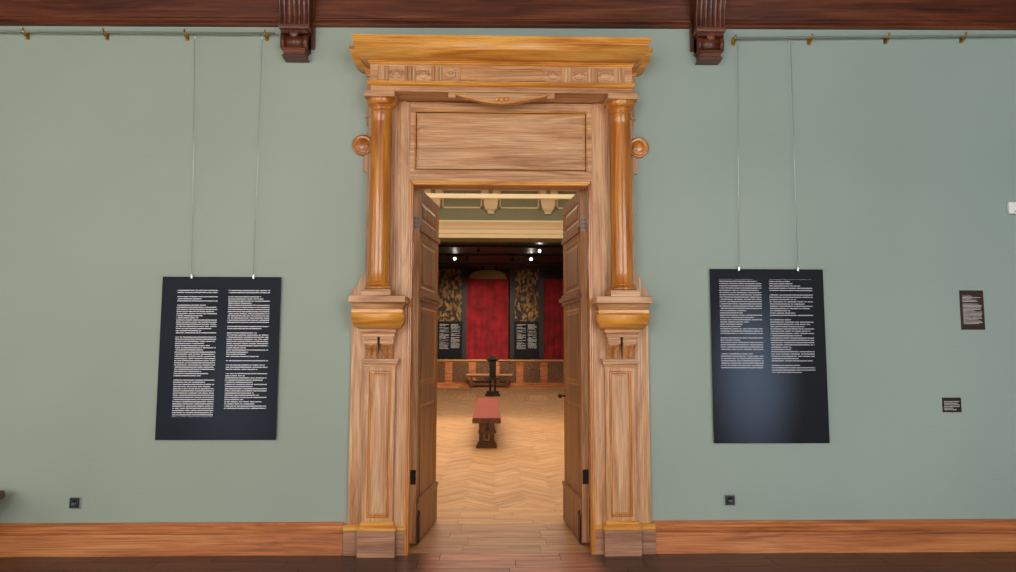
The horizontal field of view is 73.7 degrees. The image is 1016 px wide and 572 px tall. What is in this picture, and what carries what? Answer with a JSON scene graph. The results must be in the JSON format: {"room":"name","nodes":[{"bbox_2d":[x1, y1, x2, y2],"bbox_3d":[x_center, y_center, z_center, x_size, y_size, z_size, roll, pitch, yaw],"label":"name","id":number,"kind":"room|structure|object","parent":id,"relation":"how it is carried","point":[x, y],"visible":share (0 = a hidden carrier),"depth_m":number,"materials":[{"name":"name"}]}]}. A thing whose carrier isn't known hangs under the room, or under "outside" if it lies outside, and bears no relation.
{"room":"museum gallery","nodes":[
{"label":"museum gallery","id":0,"kind":"room"},
{"bbox_2d":[437,269,506,359],"bbox_3d":[-1.434,1.030,24.963,2.762,3.329,0.240,0,-5,-1],"label":"wall pier","id":1,"kind":"object","parent":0,"point":[452,283],"depth_m":24.98,"materials":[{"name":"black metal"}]},
{"bbox_2d":[437,321,461,358],"bbox_3d":[-2.130,1.962,24.726,0.925,1.354,0.030,0,-5,-1],"label":"sign","id":2,"kind":"object","parent":1,"relation":"attached to","point":[449,341],"visible":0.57,"depth_m":24.71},
{"bbox_2d":[466,279,508,359],"bbox_3d":[-0.753,1.211,24.933,1.539,2.966,0.070,0,-5,-1],"label":"curtain","id":3,"kind":"object","parent":1,"relation":"hanging from","point":[487,320],"visible":0.98,"depth_m":24.93,"materials":[{"name":"red fabric"}]},
{"bbox_2d":[422,189,578,241],"bbox_3d":[0.039,0.198,15.949,9.415,5.350,0.810,0,-5,-1],"label":"ceiling","id":4,"kind":"structure","parent":0,"point":[500,220],"depth_m":15.89,"materials":[{"name":"beige paint"}]},
{"bbox_2d":[438,242,562,269],"bbox_3d":[-0.437,-1.096,21.026,9.800,0.200,9.110,0,-5,-1],"label":"ceiling","id":5,"kind":"structure","parent":0,"point":[493,259],"depth_m":21.64,"materials":[{"name":"black"}]},
{"bbox_2d":[438,245,562,269],"bbox_3d":[-0.445,-0.861,21.321,9.200,0.215,4.280,0,-5,-1],"label":"track spotlights","id":6,"kind":"object","parent":5,"relation":"attached to","point":[498,246],"visible":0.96,"depth_m":21.05,"materials":[{"name":"grey metal"}]},
{"bbox_2d":[0,387,1015,571],"bbox_3d":[-0.198,2.439,10.372,13.600,0.121,29.900,0,-5,-1],"label":"floor","id":7,"kind":"structure","parent":0,"point":[719,562],"depth_m":4.74,"materials":[{"name":"brown wood"}]},
{"bbox_2d":[0,490,4,498],"bbox_3d":[-4.431,1.595,4.370,2.045,0.462,0.400,0,-5,-1],"label":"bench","id":8,"kind":"object","parent":7,"relation":"on","point":[2,494],"visible":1,"depth_m":4.58,"materials":[{"name":"brown wood"}]},
{"bbox_2d":[472,398,500,447],"bbox_3d":[-0.348,2.255,11.450,0.405,0.440,3.788,0,-5,-1],"label":"bench","id":9,"kind":"object","parent":7,"relation":"on","point":[487,411],"visible":1,"depth_m":9.79,"materials":[{"name":"brown wood"}]},
{"bbox_2d":[466,374,512,387],"bbox_3d":[-0.660,3.377,24.136,1.633,0.490,0.400,0,-5,-1],"label":"bench","id":10,"kind":"object","parent":7,"relation":"on","point":[471,376],"visible":0.88,"depth_m":23.97,"materials":[{"name":"brown wood"}]},
{"bbox_2d":[485,355,499,395],"bbox_3d":[-0.455,2.665,20.198,0.440,1.200,0.520,0,-5,-1],"label":"lectern stand","id":11,"kind":"object","parent":7,"relation":"on","point":[492,359],"visible":1,"depth_m":20.19,"materials":[{"name":"black wood"}]},
{"bbox_2d":[409,524,589,552],"bbox_3d":[-0.066,1.906,5.140,1.466,0.001,0.776,0,-5,-1],"label":"threshold","id":12,"kind":"object","parent":7,"relation":"on","point":[559,538],"visible":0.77,"depth_m":5.08,"materials":[{"name":"brown wood"}]},
{"bbox_2d":[437,359,563,386],"bbox_3d":[-0.542,3.180,24.739,9.200,0.991,0.340,0,-5,-1],"label":"wall panel","id":13,"kind":"object","parent":7,"relation":"on","point":[525,373],"visible":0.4,"depth_m":24.64,"materials":[{"name":"brown wood"}]},
{"bbox_2d":[0,26,1015,523],"bbox_3d":[-0.067,-0.460,5.354,13.000,4.750,0.780,0,-5,-1],"label":"wall","id":14,"kind":"structure","parent":0,"point":[894,192],"depth_m":4.94,"materials":[{"name":"green paint"}]},
{"bbox_2d":[69,497,80,508],"bbox_3d":[-3.006,1.505,4.707,0.082,0.082,0.015,0,-5,-1],"label":"electrical outlet","id":15,"kind":"object","parent":14,"relation":"attached to","point":[74,502],"visible":1,"depth_m":4.70,"materials":[{"name":"grey plastic"}]},
{"bbox_2d":[0,28,274,40],"bbox_3d":[-4.127,-1.855,4.957,4.813,0.080,0.069,0,-5,-1],"label":"rail","id":16,"kind":"object","parent":14,"relation":"attached to","point":[106,36],"visible":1,"depth_m":4.98,"materials":[{"name":"brown metal"}]},
{"bbox_2d":[155,35,280,439],"bbox_3d":[-2.046,-0.387,4.876,0.839,2.942,0.036,0,-5,-1],"label":"sign","id":17,"kind":"object","parent":16,"relation":"hanging from","point":[218,365],"visible":0.98,"depth_m":4.80,"materials":[{"name":"black"}]},
{"bbox_2d":[0,522,343,556],"bbox_3d":[-3.853,1.744,4.650,5.415,0.218,0.044,0,-5,-1],"label":"baseboard","id":18,"kind":"structure","parent":14,"relation":"attached to","point":[170,539],"depth_m":4.68,"materials":[{"name":"brown wood"}]},
{"bbox_2d":[278,0,315,62],"bbox_3d":[-1.547,-2.301,4.657,0.246,1.214,0.870,0,-5,-1],"label":"corbel","id":19,"kind":"object","parent":14,"relation":"attached to","point":[296,25],"visible":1,"depth_m":4.94,"materials":[{"name":"brown wood"}]},
{"bbox_2d":[409,189,442,543],"bbox_3d":[-0.660,0.594,5.388,0.130,2.630,0.684,0,-5,6],"label":"door leaf","id":20,"kind":"structure","parent":14,"relation":"in","point":[427,300],"depth_m":5.25,"materials":[{"name":"brown wood"}]},
{"bbox_2d":[342,34,655,557],"bbox_3d":[-0.052,0.071,4.862,2.200,3.603,0.575,0,-5,-1],"label":"trim","id":21,"kind":"structure","parent":14,"relation":"attached to","point":[472,112],"depth_m":4.82,"materials":[{"name":"brown wood"}]},
{"bbox_2d":[0,0,1015,30],"bbox_3d":[-0.093,-2.400,5.117,13.000,0.928,0.040,0,-5,-1],"label":"beam","id":22,"kind":"structure","parent":14,"relation":"attached to","point":[825,14],"depth_m":5.08,"materials":[{"name":"brown wood"}]},
{"bbox_2d":[558,190,589,542],"bbox_3d":[0.524,0.599,5.416,0.154,2.630,0.684,1,-5,-6],"label":"door leaf","id":23,"kind":"structure","parent":14,"relation":"in","point":[573,300],"depth_m":5.25,"materials":[{"name":"brown wood"}]},
{"bbox_2d":[689,0,726,64],"bbox_3d":[1.506,-2.298,4.730,0.246,1.196,0.870,0,-5,-1],"label":"corbel","id":24,"kind":"object","parent":14,"relation":"attached to","point":[707,29],"visible":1,"depth_m":5.01,"materials":[{"name":"brown wood"}]},
{"bbox_2d":[724,494,735,505],"bbox_3d":[1.574,1.521,4.816,0.082,0.082,0.015,0,-5,-1],"label":"electrical outlet","id":25,"kind":"object","parent":14,"relation":"attached to","point":[729,499],"visible":1,"depth_m":4.81,"materials":[{"name":"grey plastic"}]},
{"bbox_2d":[653,519,1015,553],"bbox_3d":[3.730,1.775,4.830,5.415,0.218,0.044,0,-5,-1],"label":"baseboard","id":26,"kind":"structure","parent":14,"relation":"attached to","point":[828,536],"depth_m":4.79,"materials":[{"name":"brown wood"}]},
{"bbox_2d":[731,32,1015,45],"bbox_3d":[4.054,-1.888,5.157,4.742,0.158,0.069,0,-5,-1],"label":"rail","id":27,"kind":"object","parent":14,"relation":"attached to","point":[884,37],"visible":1,"depth_m":5.11,"materials":[{"name":"brown metal"}]},
{"bbox_2d":[709,39,829,442],"bbox_3d":[1.888,-0.366,4.969,0.834,2.989,0.036,0,-5,-1],"label":"sign","id":28,"kind":"object","parent":27,"relation":"hanging from","point":[769,364],"visible":1,"depth_m":4.90,"materials":[{"name":"black"}]},
{"bbox_2d":[942,398,961,411],"bbox_3d":[3.219,0.862,4.920,0.138,0.105,0.004,0,-5,-1],"label":"label sign","id":29,"kind":"object","parent":14,"relation":"attached to","point":[951,404],"visible":1,"depth_m":4.92,"materials":[{"name":"black plastic"}]},
{"bbox_2d":[959,290,984,329],"bbox_3d":[3.412,0.176,4.987,0.177,0.289,0.004,0,-5,-1],"label":"label sign","id":30,"kind":"object","parent":14,"relation":"attached to","point":[972,316],"visible":1,"depth_m":4.99,"materials":[{"name":"black plastic"}]},
{"bbox_2d":[1007,202,1015,213],"bbox_3d":[3.763,-0.580,5.048,0.080,0.090,0.036,0,-5,-1],"label":"detector","id":31,"kind":"object","parent":14,"relation":"attached to","point":[1011,207],"visible":1,"depth_m":5.04,"materials":[{"name":"white plastic"}]},
{"bbox_2d":[467,269,562,358],"bbox_3d":[-0.546,1.352,25.226,9.800,4.720,0.300,0,-5,-1],"label":"wall","id":32,"kind":"structure","parent":0,"point":[553,274],"depth_m":25.25,"materials":[{"name":"black"}]},
{"bbox_2d":[509,269,543,359],"bbox_3d":[0.687,1.039,25.013,1.285,3.329,0.240,0,-5,-1],"label":"wall pier","id":33,"kind":"object","parent":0,"point":[526,294],"depth_m":25.01,"materials":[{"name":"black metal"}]},
{"bbox_2d":[514,321,538,358],"bbox_3d":[0.680,1.973,24.793,0.910,1.354,0.030,0,-5,-1],"label":"sign","id":34,"kind":"object","parent":33,"relation":"attached to","point":[526,339],"visible":0.93,"depth_m":24.78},
{"bbox_2d":[544,279,563,359],"bbox_3d":[2.034,1.222,24.999,1.559,2.966,0.070,0,-5,-1],"label":"curtain","id":35,"kind":"object","parent":33,"relation":"hanging from","point":[553,325],"visible":0.35,"depth_m":24.99,"materials":[{"name":"red fabric"}]},
{"bbox_3d":[-1.196,-0.277,10.734,11.000,5.350,10.020,0,-5,-1],"label":"wall","id":36,"kind":"structure","parent":0,"visible":0},
{"bbox_2d":[426,193,574,198],"bbox_3d":[-0.200,-1.468,11.107,8.400,0.070,0.060,0,-5,-1],"label":"tie beam","id":37,"kind":"structure","parent":36,"relation":"attached to","point":[499,196],"depth_m":11.08,"materials":[{"name":"beige paint"}]}
]}

